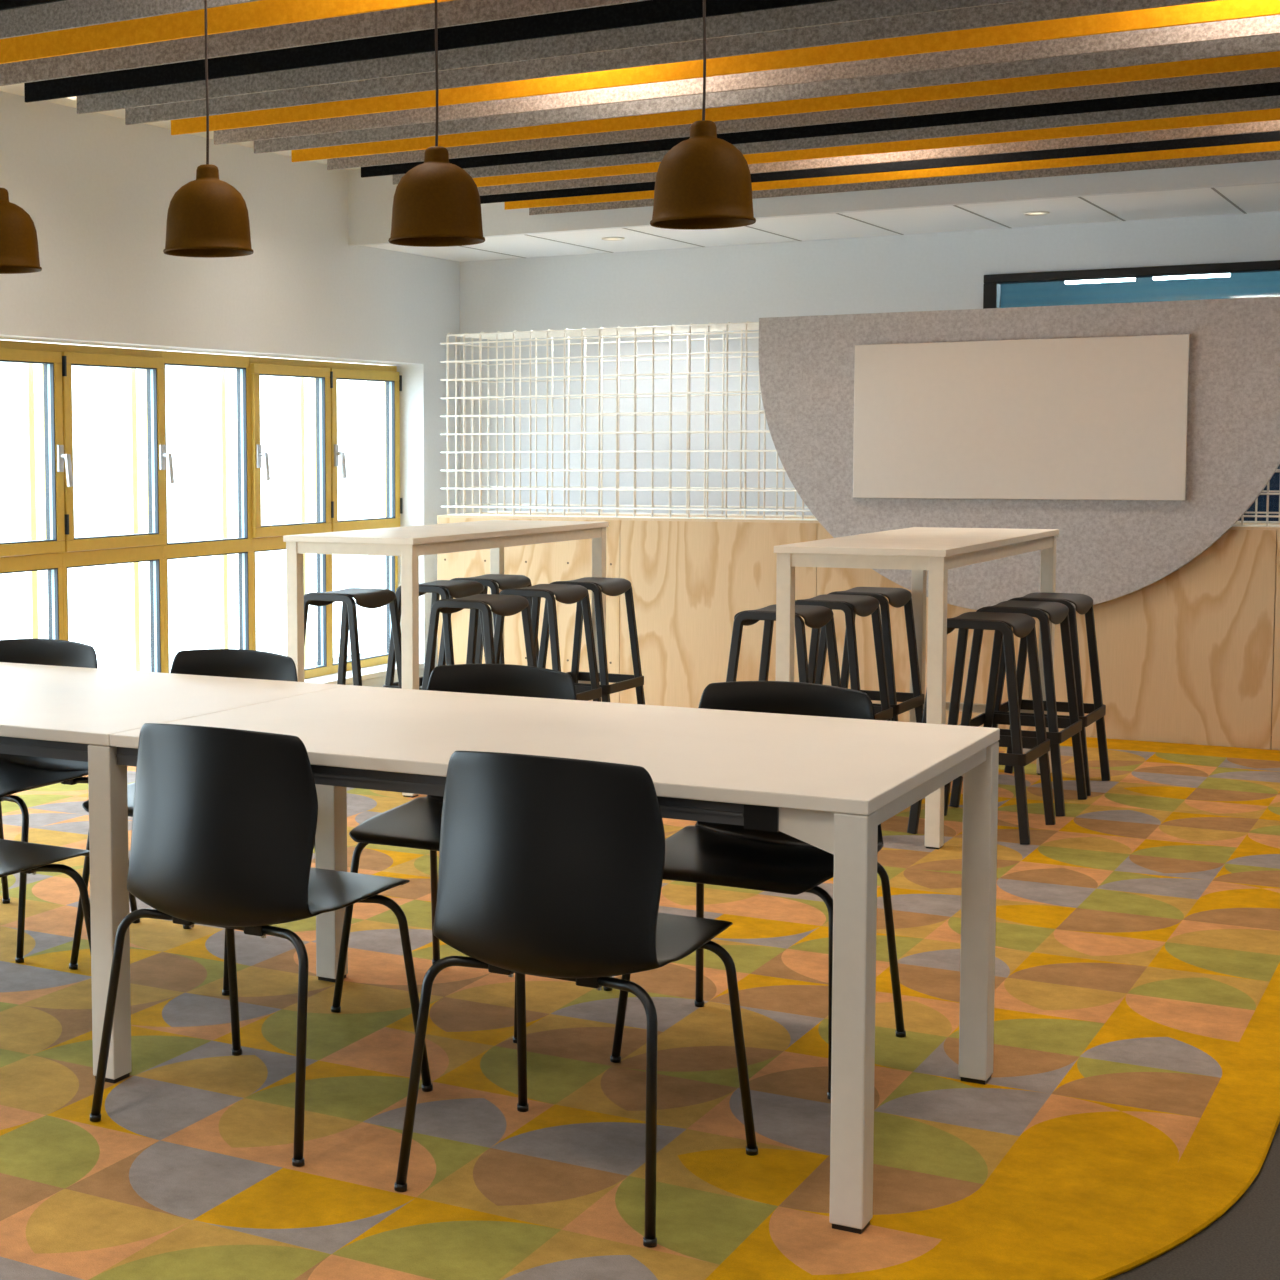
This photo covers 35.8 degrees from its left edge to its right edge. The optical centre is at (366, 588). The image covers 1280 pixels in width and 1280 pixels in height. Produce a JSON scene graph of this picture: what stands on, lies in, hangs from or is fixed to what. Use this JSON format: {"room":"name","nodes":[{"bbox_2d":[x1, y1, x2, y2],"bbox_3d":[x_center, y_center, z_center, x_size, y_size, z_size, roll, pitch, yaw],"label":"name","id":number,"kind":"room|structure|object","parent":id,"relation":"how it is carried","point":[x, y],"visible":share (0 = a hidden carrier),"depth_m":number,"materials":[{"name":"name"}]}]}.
{"room":"classroom","nodes":[
{"label":"classroom","id":0,"kind":"room"},
{"bbox_2d":[0,83,360,169],"bbox_3d":[-0.394,-1.698,2.306,8.360,0.100,14.150,2,5,31],"label":"ceiling","id":1,"kind":"structure","parent":0,"point":[18,89],"depth_m":8.64,"materials":[{"name":"paint"}]},
{"bbox_2d":[0,188,41,273],"bbox_3d":[-0.945,-1.326,4.956,0.216,1.023,0.216,2,5,31],"label":"pendant lamp","id":2,"kind":"object","parent":1,"relation":"hanging from","point":[19,251],"visible":1,"depth_m":4.92,"materials":[{"name":"brown metal"}]},
{"bbox_2d":[0,0,64,10],"bbox_3d":[0.776,-1.621,4.079,5.778,0.321,0.012,2,5,31],"label":"ceiling baffle","id":3,"kind":"object","parent":1,"relation":"hanging from","point":[4,4],"depth_m":5.10,"materials":[{"name":"black fabric"}]},
{"bbox_2d":[65,96,76,100],"bbox_3d":[-1.005,-1.947,7.428,0.340,0.130,0.340,2,5,31],"label":"ceiling light","id":4,"kind":"object","parent":1,"relation":"attached to","point":[68,98],"visible":0.02,"depth_m":7.52,"materials":[{"name":"white"}]},
{"bbox_2d":[0,0,259,38],"bbox_3d":[0.915,-1.639,4.310,5.778,0.321,0.012,2,5,31],"label":"ceiling baffle","id":5,"kind":"object","parent":1,"relation":"hanging from","point":[67,14],"depth_m":5.33,"materials":[{"name":"grey fabric"}]},
{"bbox_2d":[163,0,253,257],"bbox_3d":[-0.381,-1.311,4.616,0.216,1.023,0.216,2,5,31],"label":"pendant lamp","id":6,"kind":"object","parent":1,"relation":"hanging from","point":[207,217],"visible":1,"depth_m":4.57,"materials":[{"name":"brown metal"}]},
{"bbox_2d":[0,0,453,63],"bbox_3d":[1.055,-1.656,4.541,5.778,0.321,0.012,2,5,31],"label":"ceiling baffle","id":7,"kind":"object","parent":1,"relation":"hanging from","point":[262,13],"depth_m":5.49,"materials":[{"name":"yellow fabric"}]},
{"bbox_2d":[0,0,645,85],"bbox_3d":[1.194,-1.673,4.772,5.778,0.321,0.012,2,5,31],"label":"ceiling baffle","id":8,"kind":"object","parent":1,"relation":"hanging from","point":[456,12],"depth_m":5.63,"materials":[{"name":"grey fabric"}]},
{"bbox_2d":[24,0,837,102],"bbox_3d":[1.334,-1.691,5.003,5.778,0.321,0.012,2,5,31],"label":"ceiling baffle","id":9,"kind":"object","parent":1,"relation":"hanging from","point":[646,12],"depth_m":5.74,"materials":[{"name":"black fabric"}]},
{"bbox_2d":[388,0,484,246],"bbox_3d":[0.153,-1.281,4.295,0.216,1.023,0.216,2,5,31],"label":"pendant lamp","id":10,"kind":"object","parent":1,"relation":"hanging from","point":[436,203],"visible":1,"depth_m":4.25,"materials":[{"name":"brown metal"}]},
{"bbox_2d":[76,0,1028,113],"bbox_3d":[1.474,-1.708,5.234,5.778,0.321,0.012,2,5,31],"label":"ceiling baffle","id":11,"kind":"object","parent":1,"relation":"hanging from","point":[840,11],"depth_m":5.81,"materials":[{"name":"grey fabric"}]},
{"bbox_2d":[125,0,1218,124],"bbox_3d":[1.613,-1.725,5.465,5.778,0.321,0.012,2,5,31],"label":"ceiling baffle","id":12,"kind":"object","parent":1,"relation":"hanging from","point":[1031,10],"depth_m":5.89,"materials":[{"name":"grey fabric"}]},
{"bbox_2d":[650,0,755,229],"bbox_3d":[0.689,-1.261,3.973,0.216,1.023,0.216,2,5,31],"label":"pendant lamp","id":13,"kind":"object","parent":1,"relation":"hanging from","point":[704,181],"visible":1,"depth_m":3.93,"materials":[{"name":"brown metal"}]},
{"bbox_2d":[171,0,1279,134],"bbox_3d":[1.753,-1.743,5.696,5.778,0.321,0.012,2,5,31],"label":"ceiling baffle","id":14,"kind":"object","parent":1,"relation":"hanging from","point":[1221,10],"depth_m":6.01,"materials":[{"name":"yellow fabric"}]},
{"bbox_2d":[213,15,1279,144],"bbox_3d":[1.892,-1.760,5.927,5.778,0.321,0.012,2,5,31],"label":"ceiling baffle","id":15,"kind":"object","parent":1,"relation":"hanging from","point":[1264,25],"depth_m":6.25,"materials":[{"name":"grey fabric"}]},
{"bbox_2d":[254,34,1279,153],"bbox_3d":[2.032,-1.778,6.158,5.778,0.321,0.012,2,5,31],"label":"ceiling baffle","id":16,"kind":"object","parent":1,"relation":"hanging from","point":[1264,43],"depth_m":6.50,"materials":[{"name":"grey fabric"}]},
{"bbox_2d":[291,51,1279,161],"bbox_3d":[2.171,-1.795,6.388,5.778,0.321,0.012,2,5,31],"label":"ceiling baffle","id":17,"kind":"object","parent":1,"relation":"hanging from","point":[1267,59],"depth_m":6.75,"materials":[{"name":"yellow fabric"}]},
{"bbox_2d":[327,67,1279,169],"bbox_3d":[2.311,-1.812,6.620,5.778,0.321,0.012,2,5,31],"label":"ceiling baffle","id":18,"kind":"object","parent":1,"relation":"hanging from","point":[1267,75],"depth_m":6.96,"materials":[{"name":"grey fabric"}]},
{"bbox_2d":[361,82,1279,177],"bbox_3d":[2.450,-1.830,6.850,5.778,0.321,0.012,2,5,31],"label":"ceiling baffle","id":19,"kind":"object","parent":1,"relation":"hanging from","point":[1264,89],"depth_m":7.17,"materials":[{"name":"black fabric"}]},
{"bbox_2d":[393,95,1279,184],"bbox_3d":[2.590,-1.847,7.081,5.778,0.321,0.012,2,5,31],"label":"ceiling baffle","id":20,"kind":"object","parent":1,"relation":"hanging from","point":[1270,102],"depth_m":7.37,"materials":[{"name":"grey fabric"}]},
{"bbox_2d":[473,108,1279,186],"bbox_3d":[2.730,-1.864,7.312,5.778,0.321,0.012,2,5,31],"label":"ceiling baffle","id":21,"kind":"object","parent":1,"relation":"hanging from","point":[1266,114],"depth_m":7.61,"materials":[{"name":"yellow fabric"}]},
{"bbox_2d":[477,120,1279,195],"bbox_3d":[2.869,-1.882,7.543,5.778,0.321,0.012,2,5,31],"label":"ceiling baffle","id":22,"kind":"object","parent":1,"relation":"hanging from","point":[1263,126],"depth_m":7.87,"materials":[{"name":"grey fabric"}]},
{"bbox_2d":[480,131,1279,203],"bbox_3d":[3.009,-1.899,7.774,5.778,0.321,0.012,2,5,31],"label":"ceiling baffle","id":23,"kind":"object","parent":1,"relation":"hanging from","point":[1273,136],"depth_m":8.13,"materials":[{"name":"black fabric"}]},
{"bbox_2d":[504,141,1279,209],"bbox_3d":[3.148,-1.916,8.005,5.778,0.321,0.012,2,5,31],"label":"ceiling baffle","id":24,"kind":"object","parent":1,"relation":"hanging from","point":[1264,146],"depth_m":8.38,"materials":[{"name":"yellow fabric"}]},
{"bbox_2d":[529,151,1279,214],"bbox_3d":[3.288,-1.934,8.236,5.778,0.321,0.012,2,5,31],"label":"ceiling baffle","id":25,"kind":"object","parent":1,"relation":"hanging from","point":[1272,155],"depth_m":8.61,"materials":[{"name":"grey fabric"}]},
{"bbox_2d":[0,91,459,686],"bbox_3d":[-3.532,-0.463,5.027,0.260,2.919,15.400,2,5,31],"label":"wall","id":26,"kind":"structure","parent":0,"point":[97,190],"depth_m":9.48,"materials":[{"name":"paint"}]},
{"bbox_2d":[0,340,72,639],"bbox_3d":[-1.600,-0.214,8.439,0.271,1.709,0.768,2,5,31],"label":"window","id":27,"kind":"structure","parent":26,"relation":"in","point":[33,555],"depth_m":8.65,"materials":[{"name":"paint"}]},
{"bbox_2d":[59,344,173,672],"bbox_3d":[-1.214,-0.262,9.078,0.271,1.709,0.768,2,5,31],"label":"window","id":28,"kind":"structure","parent":26,"relation":"in","point":[135,547],"depth_m":9.27,"materials":[{"name":"paint"}]},
{"bbox_2d":[161,351,251,672],"bbox_3d":[-0.862,-0.311,9.738,0.190,1.709,0.768,2,5,31],"label":"window","id":29,"kind":"structure","parent":26,"relation":"in","point":[223,546],"depth_m":9.96,"materials":[{"name":"paint"}]},
{"bbox_2d":[249,356,333,678],"bbox_3d":[-0.440,-0.358,10.358,0.225,1.709,0.779,2,5,27],"label":"window","id":30,"kind":"structure","parent":26,"relation":"in","point":[263,537],"depth_m":10.54,"materials":[{"name":"paint"}]},
{"bbox_2d":[304,662,424,683],"bbox_3d":[-2.254,0.754,7.149,0.202,0.030,9.732,2,5,31],"label":"trim","id":31,"kind":"structure","parent":26,"relation":"attached to","point":[376,671],"depth_m":10.71,"materials":[{"name":"paint"}]},
{"bbox_2d":[328,362,401,673],"bbox_3d":[-0.053,-0.406,10.997,0.225,1.709,0.779,2,5,27],"label":"window","id":32,"kind":"structure","parent":26,"relation":"in","point":[370,373],"depth_m":11.19,"materials":[{"name":"paint"}]},
{"bbox_2d":[348,160,1279,245],"bbox_3d":[3.383,-1.901,8.321,8.100,0.399,0.050,2,5,31],"label":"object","id":33,"kind":"structure","parent":26,"relation":"attached to","point":[370,199],"depth_m":8.97,"materials":[{"name":"paint"}]},
{"bbox_2d":[307,649,1279,1279],"bbox_3d":[0.394,1.142,4.414,9.400,0.238,18.600,2,5,31],"label":"floor","id":34,"kind":"structure","parent":0,"point":[1243,1243],"depth_m":3.26,"materials":[{"name":"grey carpet"}]},
{"bbox_2d":[0,737,1279,1279],"bbox_3d":[0.303,0.892,6.151,4.959,0.012,7.705,2,5,31],"label":"rug","id":35,"kind":"object","parent":34,"relation":"on","point":[1130,1100],"visible":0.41,"depth_m":4.08,"materials":[{"name":"multicoloured carpet"}]},
{"bbox_2d":[0,839,90,952],"bbox_3d":[-0.900,0.632,4.230,0.503,0.796,0.528,2,5,31],"label":"chair","id":36,"kind":"object","parent":35,"relation":"on","point":[15,856],"visible":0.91,"depth_m":4.27,"materials":[{"name":"black metal"}]},
{"bbox_2d":[0,639,139,962],"bbox_3d":[-0.987,0.552,5.353,0.503,0.796,0.528,2,5,31],"label":"chair","id":37,"kind":"object","parent":35,"relation":"on","point":[18,773],"visible":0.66,"depth_m":5.45,"materials":[{"name":"black metal"}]},
{"bbox_2d":[0,662,347,1082],"bbox_3d":[-0.970,0.615,4.861,1.582,0.740,0.952,2,5,30],"label":"meeting table","id":38,"kind":"object","parent":35,"relation":"on","point":[47,711],"visible":0.68,"depth_m":4.30,"materials":[{"name":"white laminate"}]},
{"bbox_2d":[69,649,314,995],"bbox_3d":[-0.426,0.571,5.039,0.503,0.796,0.528,2,5,31],"label":"chair","id":39,"kind":"object","parent":35,"relation":"on","point":[236,663],"visible":0.13,"depth_m":5.15,"materials":[{"name":"black metal"}]},
{"bbox_2d":[89,723,432,1166],"bbox_3d":[-0.205,0.650,3.922,0.503,0.796,0.528,2,5,31],"label":"chair","id":40,"kind":"object","parent":35,"relation":"on","point":[224,822],"visible":1,"depth_m":3.72,"materials":[{"name":"black metal"}]},
{"bbox_2d":[304,588,401,688],"bbox_3d":[-0.071,0.379,8.068,0.406,0.741,0.416,2,5,31],"label":"bar stool","id":41,"kind":"object","parent":35,"relation":"on","point":[371,598],"visible":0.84,"depth_m":8.01,"materials":[{"name":"black plastic"}]},
{"bbox_2d":[383,580,485,689],"bbox_3d":[0.324,0.345,8.518,0.406,0.741,0.416,2,5,31],"label":"bar stool","id":42,"kind":"object","parent":35,"relation":"on","point":[457,589],"visible":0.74,"depth_m":8.42,"materials":[{"name":"black plastic"}]},
{"bbox_2d":[283,520,608,797],"bbox_3d":[0.389,0.238,8.274,0.586,0.988,1.796,2,5,31],"label":"bar table","id":43,"kind":"object","parent":35,"relation":"on","point":[408,542],"visible":0.58,"depth_m":7.64,"materials":[{"name":"laminate"}]},
{"bbox_2d":[331,664,612,1042],"bbox_3d":[0.253,0.596,4.646,0.503,0.796,0.528,2,5,31],"label":"chair","id":44,"kind":"object","parent":35,"relation":"on","point":[416,823],"visible":0.37,"depth_m":4.71,"materials":[{"name":"black metal"}]},
{"bbox_2d":[422,594,536,689],"bbox_3d":[0.450,0.405,7.673,0.406,0.741,0.416,2,5,31],"label":"bar stool","id":45,"kind":"object","parent":35,"relation":"on","point":[502,605],"visible":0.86,"depth_m":7.58,"materials":[{"name":"black plastic"}]},
{"bbox_2d":[438,574,538,665],"bbox_3d":[0.562,0.315,8.912,0.406,0.741,0.416,2,5,31],"label":"bar stool","id":46,"kind":"object","parent":35,"relation":"on","point":[505,581],"visible":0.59,"depth_m":8.83,"materials":[{"name":"black plastic"}]},
{"bbox_2d":[494,584,601,701],"bbox_3d":[0.750,0.362,8.238,0.406,0.741,0.416,2,5,31],"label":"bar stool","id":47,"kind":"object","parent":35,"relation":"on","point":[566,594],"visible":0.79,"depth_m":8.17,"materials":[{"name":"black plastic"}]},
{"bbox_2d":[110,685,999,1233],"bbox_3d":[0.394,0.665,4.058,1.582,0.740,0.952,2,5,30],"label":"meeting table","id":48,"kind":"object","parent":35,"relation":"on","point":[828,784],"visible":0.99,"depth_m":3.78,"materials":[{"name":"white laminate"}]},
{"bbox_2d":[394,751,757,1246],"bbox_3d":[0.394,0.673,3.551,0.503,0.796,0.528,2,5,31],"label":"chair","id":49,"kind":"object","parent":35,"relation":"on","point":[550,867],"visible":1,"depth_m":3.35,"materials":[{"name":"black plastic"}]},
{"bbox_2d":[537,577,644,704],"bbox_3d":[0.990,0.331,8.655,0.406,0.741,0.416,2,5,31],"label":"bar stool","id":50,"kind":"object","parent":35,"relation":"on","point":[609,586],"visible":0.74,"depth_m":8.59,"materials":[{"name":"black plastic"}]},
{"bbox_2d":[610,681,905,1099],"bbox_3d":[0.864,0.620,4.260,0.503,0.796,0.528,2,5,31],"label":"chair","id":51,"kind":"object","parent":35,"relation":"on","point":[701,853],"visible":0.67,"depth_m":4.31,"materials":[{"name":"black metal"}]},
{"bbox_2d":[726,604,840,686],"bbox_3d":[1.515,0.441,7.079,0.406,0.741,0.416,2,5,31],"label":"bar stool","id":52,"kind":"object","parent":35,"relation":"on","point":[815,617],"visible":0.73,"depth_m":6.98,"materials":[{"name":"black plastic"}]},
{"bbox_2d":[795,594,892,720],"bbox_3d":[1.809,0.405,7.555,0.406,0.741,0.416,2,5,31],"label":"bar stool","id":53,"kind":"object","parent":35,"relation":"on","point":[863,606],"visible":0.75,"depth_m":7.55,"materials":[{"name":"black plastic"}]},
{"bbox_2d":[815,587,923,722],"bbox_3d":[2.048,0.375,7.961,0.406,0.741,0.416,2,5,31],"label":"bar stool","id":54,"kind":"object","parent":35,"relation":"on","point":[897,597],"visible":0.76,"depth_m":7.88,"materials":[{"name":"black plastic"}]},
{"bbox_2d":[774,527,1058,848],"bbox_3d":[2.080,0.303,7.238,0.581,0.988,1.728,2,5,31],"label":"bar table","id":55,"kind":"object","parent":35,"relation":"on","point":[937,550],"visible":0.73,"depth_m":6.62,"materials":[{"name":"laminate"}]},
{"bbox_2d":[907,612,1055,843],"bbox_3d":[2.128,0.464,6.711,0.406,0.741,0.416,2,5,31],"label":"bar stool","id":56,"kind":"object","parent":35,"relation":"on","point":[1023,625],"visible":0.82,"depth_m":6.65,"materials":[{"name":"black plastic"}]},
{"bbox_2d":[949,601,1086,815],"bbox_3d":[2.417,0.428,7.194,0.406,0.741,0.416,2,5,31],"label":"bar stool","id":57,"kind":"object","parent":35,"relation":"on","point":[1057,612],"visible":0.83,"depth_m":7.12,"materials":[{"name":"black plastic"}]},
{"bbox_2d":[992,592,1110,795],"bbox_3d":[2.658,0.398,7.597,0.406,0.741,0.416,2,5,31],"label":"bar stool","id":58,"kind":"object","parent":35,"relation":"on","point":[1083,603],"visible":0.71,"depth_m":7.64,"materials":[{"name":"black plastic"}]},
{"bbox_2d":[437,512,1279,749],"bbox_3d":[3.164,0.174,9.195,6.183,0.976,0.521,2,5,31],"label":"wall","id":59,"kind":"structure","parent":34,"relation":"on","point":[1191,655],"depth_m":9.35,"materials":[{"name":"brown wood"}]},
{"bbox_2d":[440,321,1279,526],"bbox_3d":[3.072,-0.803,9.163,5.950,0.978,0.492,2,5,31],"label":"grid","id":60,"kind":"object","parent":59,"relation":"on","point":[729,326],"visible":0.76,"depth_m":10.14,"materials":[{"name":"white metal"}]},
{"bbox_2d":[759,296,1279,609],"bbox_3d":[2.971,-0.581,8.912,2.450,1.398,0.038,2,5,31],"label":"acoustic panel","id":61,"kind":"object","parent":60,"relation":"attached to","point":[1107,550],"visible":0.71,"depth_m":8.78,"materials":[{"name":"grey fabric"}]},
{"bbox_2d":[853,334,1189,500],"bbox_3d":[2.950,-0.768,8.868,1.474,0.722,0.036,2,5,31],"label":"whiteboard","id":62,"kind":"object","parent":61,"relation":"attached to","point":[1091,418],"visible":1,"depth_m":8.83,"materials":[{"name":"ceramic"}]},
{"bbox_2d":[368,183,1279,261],"bbox_3d":[3.708,-1.764,8.866,8.096,0.020,1.200,2,5,31],"label":"ceiling tiles","id":63,"kind":"structure","parent":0,"point":[1259,198],"depth_m":9.59,"materials":[{"name":"white tile"}]},
{"bbox_2d":[602,237,624,240],"bbox_3d":[1.291,-1.832,10.205,0.120,0.008,0.120,2,5,31],"label":"recessed light","id":64,"kind":"object","parent":63,"relation":"attached to","point":[606,238],"visible":1,"depth_m":10.17,"materials":[{"name":"white plastic"}]},
{"bbox_2d":[460,188,1246,257],"bbox_3d":[3.707,-1.769,8.867,8.100,0.032,1.200,2,5,31],"label":"grid","id":65,"kind":"object","parent":63,"relation":"attached to","point":[1214,189],"depth_m":9.67,"materials":[{"name":"metal"}]},
{"bbox_2d":[1023,211,1049,215],"bbox_3d":[3.161,-1.770,9.191,0.120,0.008,0.120,2,5,31],"label":"recessed light","id":66,"kind":"object","parent":63,"relation":"attached to","point":[1036,213],"visible":1,"depth_m":9.19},
{"bbox_2d":[460,211,1279,514],"bbox_3d":[3.947,-0.832,9.577,8.360,2.919,0.140,2,5,31],"label":"wall","id":67,"kind":"structure","parent":0,"point":[936,271],"depth_m":10.77,"materials":[{"name":"paint"}]},
{"bbox_2d":[983,260,1279,308],"bbox_3d":[4.608,-0.826,9.128,3.365,1.440,0.095,2,5,31],"label":"window","id":68,"kind":"structure","parent":67,"relation":"in","point":[992,283],"depth_m":9.59,"materials":[{"name":"black metal"}]},
{"bbox_2d":[1001,271,1279,307],"bbox_3d":[5.405,-0.994,10.381,5.700,3.112,2.760,2,5,31],"label":"wall","id":69,"kind":"structure","parent":0,"point":[1250,284],"depth_m":12.15,"materials":[{"name":"blue paint"}]},
{"bbox_2d":[1065,278,1134,283],"bbox_3d":[4.267,-2.147,11.310,0.388,0.732,0.080,2,5,31],"label":"lamp","id":70,"kind":"object","parent":69,"relation":"hanging from","point":[1121,279],"visible":0.19,"depth_m":11.30,"materials":[{"name":"silver metal"}]},
{"bbox_2d":[1153,273,1230,279],"bbox_3d":[4.692,-2.131,11.055,0.410,0.732,0.080,2,5,31],"label":"lamp","id":71,"kind":"object","parent":69,"relation":"hanging from","point":[1227,274],"visible":0.19,"depth_m":11.05,"materials":[{"name":"silver metal"}]},
{"bbox_2d":[1238,464,1279,520],"bbox_3d":[5.971,-0.365,11.263,5.000,1.700,0.450,2,5,31],"label":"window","id":72,"kind":"structure","parent":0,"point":[1274,483],"depth_m":11.40,"materials":[{"name":"blue glass"}]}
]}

